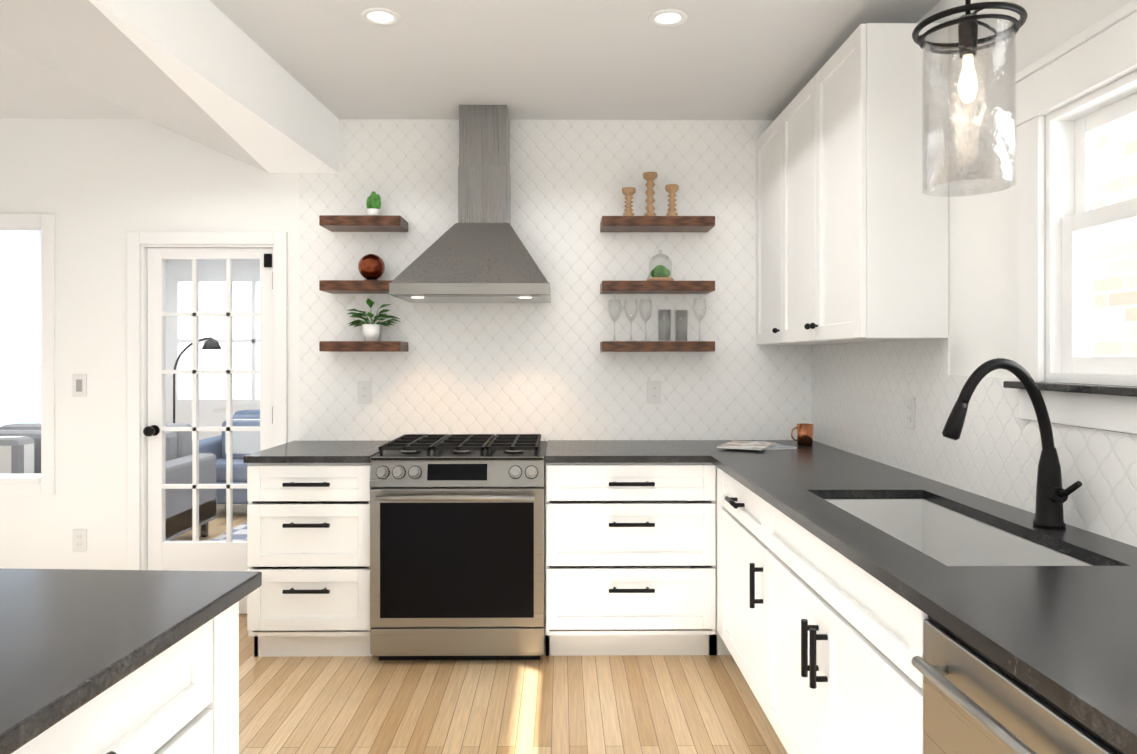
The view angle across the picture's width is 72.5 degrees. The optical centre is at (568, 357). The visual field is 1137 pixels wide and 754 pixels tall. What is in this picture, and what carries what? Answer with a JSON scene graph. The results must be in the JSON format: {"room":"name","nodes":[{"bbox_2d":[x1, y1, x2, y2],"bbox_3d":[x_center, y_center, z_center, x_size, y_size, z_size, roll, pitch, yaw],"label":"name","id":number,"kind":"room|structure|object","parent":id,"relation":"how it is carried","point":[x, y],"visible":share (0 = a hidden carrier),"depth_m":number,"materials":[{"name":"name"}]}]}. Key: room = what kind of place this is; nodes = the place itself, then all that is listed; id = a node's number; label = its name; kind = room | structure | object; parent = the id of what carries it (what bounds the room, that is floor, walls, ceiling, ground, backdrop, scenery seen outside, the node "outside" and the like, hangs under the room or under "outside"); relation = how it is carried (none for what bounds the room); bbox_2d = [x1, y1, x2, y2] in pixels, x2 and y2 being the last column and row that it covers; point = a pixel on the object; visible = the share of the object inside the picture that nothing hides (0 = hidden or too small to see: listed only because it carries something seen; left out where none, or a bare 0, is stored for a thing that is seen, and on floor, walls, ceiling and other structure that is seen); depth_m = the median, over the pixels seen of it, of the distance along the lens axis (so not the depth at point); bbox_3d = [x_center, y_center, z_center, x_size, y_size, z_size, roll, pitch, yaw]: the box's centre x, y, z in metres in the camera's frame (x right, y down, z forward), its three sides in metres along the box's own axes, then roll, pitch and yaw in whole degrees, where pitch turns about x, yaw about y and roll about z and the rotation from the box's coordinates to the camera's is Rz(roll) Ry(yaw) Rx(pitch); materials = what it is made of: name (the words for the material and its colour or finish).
{"room":"kitchen","nodes":[
{"label":"kitchen","id":0,"kind":"room"},
{"bbox_2d":[165,260,259,439],"bbox_3d":[-1.601,0.052,8.275,5.910,2.580,0.120,0,0,-1],"label":"wall","id":1,"kind":"structure","parent":0,"point":[177,272],"depth_m":8.19,"materials":[{"name":"white paint"}]},
{"bbox_2d":[177,281,259,398],"bbox_3d":[-3.335,-0.182,8.229,1.600,1.250,0.060,0,0,-1],"label":"living room window","id":2,"kind":"structure","parent":1,"relation":"in","point":[238,299],"depth_m":8.24,"materials":[{"name":"white"}]},
{"bbox_2d":[0,118,546,569],"bbox_3d":[-1.561,0.054,4.075,5.910,2.580,0.120,0,0,-1],"label":"wall","id":3,"kind":"structure","parent":0,"point":[99,188],"depth_m":4.01,"materials":[{"name":"white paint"}]},
{"bbox_2d":[0,214,54,494],"bbox_3d":[-3.266,-0.016,4.054,1.230,1.450,0.170,0,0,-1],"label":"window frame","id":4,"kind":"structure","parent":3,"relation":"attached to","point":[42,482],"depth_m":3.99,"materials":[{"name":"white paint"}]},
{"bbox_2d":[72,374,86,396],"bbox_3d":[-2.526,0.144,4.001,0.072,0.116,0.009,0,0,-1],"label":"light switch","id":5,"kind":"object","parent":3,"relation":"attached to","point":[79,385],"visible":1,"depth_m":4.00,"materials":[{"name":"white plastic"}]},
{"bbox_2d":[73,529,86,551],"bbox_3d":[-2.526,0.944,4.001,0.072,0.116,0.009,0,0,-1],"label":"outlet","id":6,"kind":"object","parent":3,"relation":"attached to","point":[79,540],"visible":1,"depth_m":4.00,"materials":[{"name":"white plastic"}]},
{"bbox_2d":[127,231,286,569],"bbox_3d":[-1.866,0.346,4.063,0.820,1.995,0.137,0,0,-1],"label":"door frame","id":7,"kind":"structure","parent":3,"relation":"attached to","point":[136,404],"depth_m":4.00,"materials":[{"name":"white paint"}]},
{"bbox_2d":[143,248,272,612],"bbox_3d":[-1.864,0.382,4.022,0.664,1.907,0.122,0,0,-1],"label":"french door","id":8,"kind":"structure","parent":3,"relation":"in","point":[196,554],"depth_m":4.04,"materials":[{"name":"white paint"}]},
{"bbox_2d":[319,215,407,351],"bbox_3d":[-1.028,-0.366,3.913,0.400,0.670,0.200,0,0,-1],"label":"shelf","id":9,"kind":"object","parent":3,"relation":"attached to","point":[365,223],"visible":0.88,"depth_m":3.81,"materials":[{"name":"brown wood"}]},
{"bbox_2d":[358,254,384,279],"bbox_3d":[-0.995,-0.453,3.913,0.132,0.142,0.132,0,0,-1],"label":"sphere","id":10,"kind":"object","parent":9,"relation":"on","point":[371,266],"visible":0.79,"depth_m":3.87,"materials":[{"name":"brown"}]},
{"bbox_2d":[366,191,380,214],"bbox_3d":[-0.984,-0.772,3.913,0.077,0.140,0.072,0,0,-1],"label":"succulent","id":11,"kind":"object","parent":9,"relation":"on","point":[373,203],"visible":0.81,"depth_m":3.90,"materials":[{"name":"green plant"}]},
{"bbox_2d":[348,298,399,340],"bbox_3d":[-0.985,-0.194,3.940,0.282,0.224,0.147,0,0,-1],"label":"potted plant","id":12,"kind":"object","parent":9,"relation":"on","point":[371,331],"visible":0.98,"depth_m":3.90,"materials":[{"name":"green plant"}]},
{"bbox_2d":[389,105,550,302],"bbox_3d":[-0.454,-0.756,3.770,0.730,0.957,0.496,0,0,-1],"label":"range hood","id":13,"kind":"object","parent":3,"relation":"attached to","point":[478,252],"visible":1,"depth_m":3.70,"materials":[{"name":"silver metal"}]},
{"bbox_2d":[299,119,811,441],"bbox_3d":[-0.061,-0.388,4.026,2.670,1.696,0.006,0,0,-1],"label":"wall tile","id":14,"kind":"structure","parent":3,"relation":"attached to","point":[548,371],"depth_m":4.02,"materials":[{"name":"white tile"}]},
{"bbox_2d":[357,381,371,402],"bbox_3d":[-1.056,0.179,4.008,0.072,0.116,0.009,0,0,-1],"label":"electrical outlet","id":15,"kind":"object","parent":14,"relation":"attached to","point":[364,391],"visible":1,"depth_m":4.01,"materials":[{"name":"white plastic"}]},
{"bbox_2d":[647,381,660,402],"bbox_3d":[0.444,0.179,4.022,0.072,0.116,0.009,0,0,-1],"label":"electrical outlet","id":16,"kind":"object","parent":14,"relation":"attached to","point":[653,391],"visible":1,"depth_m":4.02,"materials":[{"name":"white plastic"}]},
{"bbox_2d":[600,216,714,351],"bbox_3d":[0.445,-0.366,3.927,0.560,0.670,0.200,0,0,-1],"label":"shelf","id":17,"kind":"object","parent":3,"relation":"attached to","point":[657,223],"visible":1,"depth_m":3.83,"materials":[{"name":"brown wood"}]},
{"bbox_2d":[622,187,635,215],"bbox_3d":[0.305,-0.780,3.925,0.072,0.155,0.071,0,0,-1],"label":"candlestick","id":18,"kind":"object","parent":17,"relation":"on","point":[628,192],"depth_m":3.91,"materials":[{"name":"brown wood"}]},
{"bbox_2d":[643,172,657,215],"bbox_3d":[0.415,-0.820,3.936,0.076,0.235,0.074,0,0,-1],"label":"candlestick","id":19,"kind":"object","parent":17,"relation":"on","point":[650,178],"depth_m":3.92,"materials":[{"name":"brown wood"}]},
{"bbox_2d":[608,298,706,340],"bbox_3d":[0.450,-0.192,3.932,0.501,0.220,0.121,0,0,-1],"label":"glassware","id":20,"kind":"object","parent":17,"relation":"on","point":[676,325],"visible":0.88,"depth_m":3.94,"materials":[{"name":"clear glass"}]},
{"bbox_2d":[647,250,673,280],"bbox_3d":[0.465,-0.465,3.927,0.140,0.166,0.140,0,0,-1],"label":"cloche","id":21,"kind":"object","parent":17,"relation":"on","point":[661,272],"visible":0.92,"depth_m":3.90,"materials":[{"name":"clear glass"}]},
{"bbox_2d":[665,184,678,215],"bbox_3d":[0.525,-0.787,3.927,0.072,0.170,0.071,0,0,-1],"label":"candlestick","id":22,"kind":"object","parent":17,"relation":"on","point":[671,189],"depth_m":3.91,"materials":[{"name":"brown wood"}]},
{"bbox_2d":[0,0,939,119],"bbox_3d":[-1.550,-1.276,2.865,5.910,0.080,10.940,0,0,-1],"label":"ceiling","id":23,"kind":"structure","parent":0,"point":[616,59],"depth_m":3.19,"materials":[{"name":"white paint"}]},
{"bbox_2d":[0,0,338,172],"bbox_3d":[-1.820,-1.095,0.762,1.319,0.280,6.500,0,0,-1],"label":"ceiling beam","id":24,"kind":"structure","parent":23,"relation":"attached to","point":[208,73],"depth_m":2.87,"materials":[{"name":"white paint"}]},
{"bbox_2d":[360,7,400,25],"bbox_3d":[-0.679,-1.232,2.803,0.144,0.006,0.144,0,0,-1],"label":"recessed light","id":25,"kind":"object","parent":23,"relation":"in","point":[378,16],"visible":1,"depth_m":2.80,"materials":[{"name":"white paint"}]},
{"bbox_2d":[648,9,687,26],"bbox_3d":[0.361,-1.232,2.813,0.144,0.006,0.144,0,0,-1],"label":"recessed light","id":26,"kind":"object","parent":23,"relation":"in","point":[667,17],"visible":1,"depth_m":2.81,"materials":[{"name":"white paint"}]},
{"bbox_2d":[912,0,1027,196],"bbox_3d":[0.979,-0.825,1.899,0.252,0.819,0.252,0,0,-1],"label":"pendant light","id":27,"kind":"object","parent":23,"relation":"hanging from","point":[968,23],"visible":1,"depth_m":1.88,"materials":[{"name":"clear glass"}]},
{"bbox_2d":[169,504,787,753],"bbox_3d":[-1.550,1.374,2.866,5.910,0.060,10.940,0,0,-1],"label":"floor","id":28,"kind":"structure","parent":0,"point":[651,704],"depth_m":2.99,"materials":[{"name":"brown wood"}]},
{"bbox_2d":[0,423,216,540],"bbox_3d":[-3.509,0.918,5.428,1.700,0.850,0.900,0,0,-1],"label":"sofa","id":29,"kind":"object","parent":28,"relation":"on","point":[20,447],"visible":0.21,"depth_m":5.44,"materials":[{"name":"grey fabric"}]},
{"bbox_2d":[11,612,222,753],"bbox_3d":[-1.001,0.903,0.985,0.666,0.884,0.940,0,0,-1],"label":"base cabinet","id":30,"kind":"object","parent":28,"relation":"on","point":[181,696],"depth_m":1.26,"materials":[{"name":"white paint"}]},
{"bbox_2d":[0,568,261,753],"bbox_3d":[-1.834,0.445,0.011,2.464,0.030,3.316,0,0,-1],"label":"countertop","id":31,"kind":"structure","parent":30,"relation":"on","point":[72,640],"depth_m":1.24,"materials":[{"name":"stone"}]},
{"bbox_2d":[173,337,220,422],"bbox_3d":[-3.049,0.589,6.222,0.515,1.509,0.280,0,0,-1],"label":"floor lamp","id":32,"kind":"object","parent":28,"relation":"on","point":[213,346],"depth_m":6.21,"materials":[{"name":"black metal"}]},
{"bbox_2d":[211,522,246,540],"bbox_3d":[-1.860,1.337,5.563,1.500,0.012,1.700,0,0,-1],"label":"living room rug","id":33,"kind":"object","parent":28,"relation":"on","point":[242,528],"depth_m":5.80,"materials":[{"name":"white fabric"}]},
{"bbox_2d":[199,410,259,503],"bbox_3d":[-2.223,0.918,6.910,2.100,0.850,0.900,0,0,-1],"label":"sofa","id":34,"kind":"object","parent":28,"relation":"on","point":[239,443],"depth_m":6.70,"materials":[{"name":"blue fabric"}]},
{"bbox_2d":[247,462,373,656],"bbox_3d":[-1.142,0.902,3.682,0.546,0.884,0.655,0,0,-1],"label":"base cabinet","id":35,"kind":"object","parent":28,"relation":"on","point":[308,540],"visible":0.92,"depth_m":3.40,"materials":[{"name":"white paint"}]},
{"bbox_2d":[243,441,389,462],"bbox_3d":[-1.144,0.444,3.693,0.550,0.030,0.638,0,0,-1],"label":"countertop","id":36,"kind":"structure","parent":35,"relation":"on","point":[327,452],"depth_m":3.50,"materials":[{"name":"stone"}]},
{"bbox_2d":[369,434,546,659],"bbox_3d":[-0.486,0.868,3.656,0.756,0.952,0.716,0,0,-1],"label":"range","id":37,"kind":"object","parent":28,"relation":"on","point":[457,546],"visible":1,"depth_m":3.36,"materials":[{"name":"silver metal"}]},
{"bbox_2d":[545,463,720,655],"bbox_3d":[0.272,0.902,3.717,0.755,0.884,0.610,0,0,-1],"label":"base cabinet","id":38,"kind":"object","parent":28,"relation":"on","point":[630,558],"depth_m":3.42,"materials":[{"name":"white paint"}]},
{"bbox_2d":[545,440,712,462],"bbox_3d":[0.255,0.444,3.699,0.720,0.030,0.653,0,0,-1],"label":"countertop","id":39,"kind":"structure","parent":38,"relation":"on","point":[557,451],"depth_m":3.54,"materials":[{"name":"stone"}]},
{"bbox_2d":[721,638,730,654],"bbox_3d":[0.959,0.902,3.734,0.616,0.884,0.590,0,0,-1],"label":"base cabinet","id":40,"kind":"object","parent":28,"relation":"on","point":[724,650],"depth_m":3.50,"materials":[{"name":"white paint"}]},
{"bbox_2d":[717,467,760,705],"bbox_3d":[0.962,0.902,2.959,0.610,0.884,0.719,0,0,-1],"label":"base cabinet","id":41,"kind":"object","parent":28,"relation":"on","point":[738,508],"depth_m":2.99,"materials":[{"name":"white paint"}]},
{"bbox_2d":[761,498,928,753],"bbox_3d":[0.970,0.903,2.035,0.610,0.884,1.129,0,0,-1],"label":"base cabinet","id":42,"kind":"object","parent":28,"relation":"on","point":[823,641],"depth_m":1.98,"materials":[{"name":"white paint"}]},
{"bbox_2d":[701,440,1136,753],"bbox_3d":[0.960,0.444,2.160,0.650,0.030,3.743,0,0,-1],"label":"countertop","id":43,"kind":"structure","parent":42,"relation":"on","point":[1064,638],"depth_m":1.50,"materials":[{"name":"stone"}]},
{"bbox_2d":[752,441,796,450],"bbox_3d":[0.927,0.424,3.739,0.210,0.008,0.280,0,0,-21],"label":"books","id":44,"kind":"object","parent":43,"relation":"on","point":[777,446],"visible":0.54,"depth_m":3.64,"materials":[{"name":"white paper"}]},
{"bbox_2d":[717,441,775,449],"bbox_3d":[0.847,0.416,3.678,0.210,0.008,0.280,0,0,27],"label":"books","id":45,"kind":"object","parent":44,"relation":"on","point":[748,445],"visible":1,"depth_m":3.63,"materials":[{"name":"white paper"}]},
{"bbox_2d":[791,423,812,444],"bbox_3d":[1.151,0.378,3.821,0.110,0.100,0.080,0,0,-1],"label":"cup","id":46,"kind":"object","parent":43,"relation":"on","point":[804,434],"visible":1,"depth_m":3.79,"materials":[{"name":"brown"}]},
{"bbox_2d":[824,499,1092,565],"bbox_3d":[0.968,0.577,2.059,0.404,0.233,0.944,0,0,-1],"label":"sink","id":47,"kind":"object","parent":43,"relation":"in","point":[945,536],"visible":0.08,"depth_m":2.34,"materials":[{"name":"white ceramic"}]},
{"bbox_2d":[942,358,1081,528],"bbox_3d":[1.106,0.215,1.936,0.308,0.427,0.140,0,0,-1],"label":"faucet","id":48,"kind":"object","parent":43,"relation":"on","point":[1052,495],"visible":1,"depth_m":1.96,"materials":[{"name":"black metal"}]},
{"bbox_2d":[911,616,1124,753],"bbox_3d":[0.946,0.905,1.164,0.636,0.880,0.606,0,0,-1],"label":"dishwasher","id":49,"kind":"object","parent":28,"relation":"on","point":[975,701],"visible":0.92,"depth_m":1.25,"materials":[{"name":"silver metal"}]},
{"bbox_2d":[824,0,1136,432],"bbox_3d":[1.345,0.054,2.892,0.120,2.580,10.700,0,0,-1],"label":"wall","id":50,"kind":"structure","parent":0,"point":[983,277],"depth_m":2.37,"materials":[{"name":"white paint"}]},
{"bbox_2d":[756,119,775,344],"bbox_3d":[1.126,-0.599,3.801,0.299,1.065,0.473,0,0,-1],"label":"upper cabinet","id":51,"kind":"object","parent":50,"relation":"attached to","point":[766,143],"depth_m":3.86,"materials":[{"name":"white paint"}]},
{"bbox_2d":[776,23,948,344],"bbox_3d":[1.132,-0.599,3.091,0.299,1.065,0.947,0,0,-1],"label":"upper cabinet","id":52,"kind":"object","parent":50,"relation":"attached to","point":[852,232],"depth_m":2.62,"materials":[{"name":"white paint"}]},
{"bbox_2d":[812,338,1136,546],"bbox_3d":[1.289,0.197,2.089,0.006,0.528,3.894,0,0,-1],"label":"wall tile","id":53,"kind":"structure","parent":50,"relation":"attached to","point":[861,391],"depth_m":2.57,"materials":[{"name":"white tile"}]},
{"bbox_2d":[905,396,914,428],"bbox_3d":[1.273,0.204,2.892,0.009,0.116,0.072,0,0,-1],"label":"outlet","id":54,"kind":"object","parent":53,"relation":"attached to","point":[909,412],"visible":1,"depth_m":2.88,"materials":[{"name":"white plastic"}]},
{"bbox_2d":[1003,381,1136,396],"bbox_3d":[1.288,0.076,1.520,0.080,0.020,1.387,0,0,-1],"label":"window sill","id":55,"kind":"structure","parent":50,"relation":"attached to","point":[1117,390],"depth_m":1.88,"materials":[{"name":"stone"}]},
{"bbox_2d":[1007,0,1136,433],"bbox_3d":[1.340,-0.314,1.520,0.153,0.973,1.407,0,0,-1],"label":"window","id":56,"kind":"structure","parent":50,"relation":"in","point":[1099,54],"depth_m":2.04,"materials":[{"name":"white paint"}]},
{"bbox_3d":[-4.445,0.054,2.838,0.120,2.580,10.700,0,0,-1],"label":"wall","id":57,"kind":"structure","parent":0,"visible":0},
{"bbox_2d":[0,231,40,426],"bbox_3d":[-4.404,-0.257,6.489,0.030,1.740,1.640,0,0,-1],"label":"window","id":58,"kind":"structure","parent":57,"relation":"in","point":[20,326],"depth_m":6.24,"materials":[{"name":"white"}]},
{"label":"outside","id":59,"kind":"structure","parent":0,"visible":0},
{"bbox_2d":[1094,116,1136,355],"bbox_3d":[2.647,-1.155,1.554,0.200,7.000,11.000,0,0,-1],"label":"window panes","id":60,"kind":"object","parent":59,"point":[1130,310],"depth_m":3.58,"materials":[{"name":"glass"}]}
]}

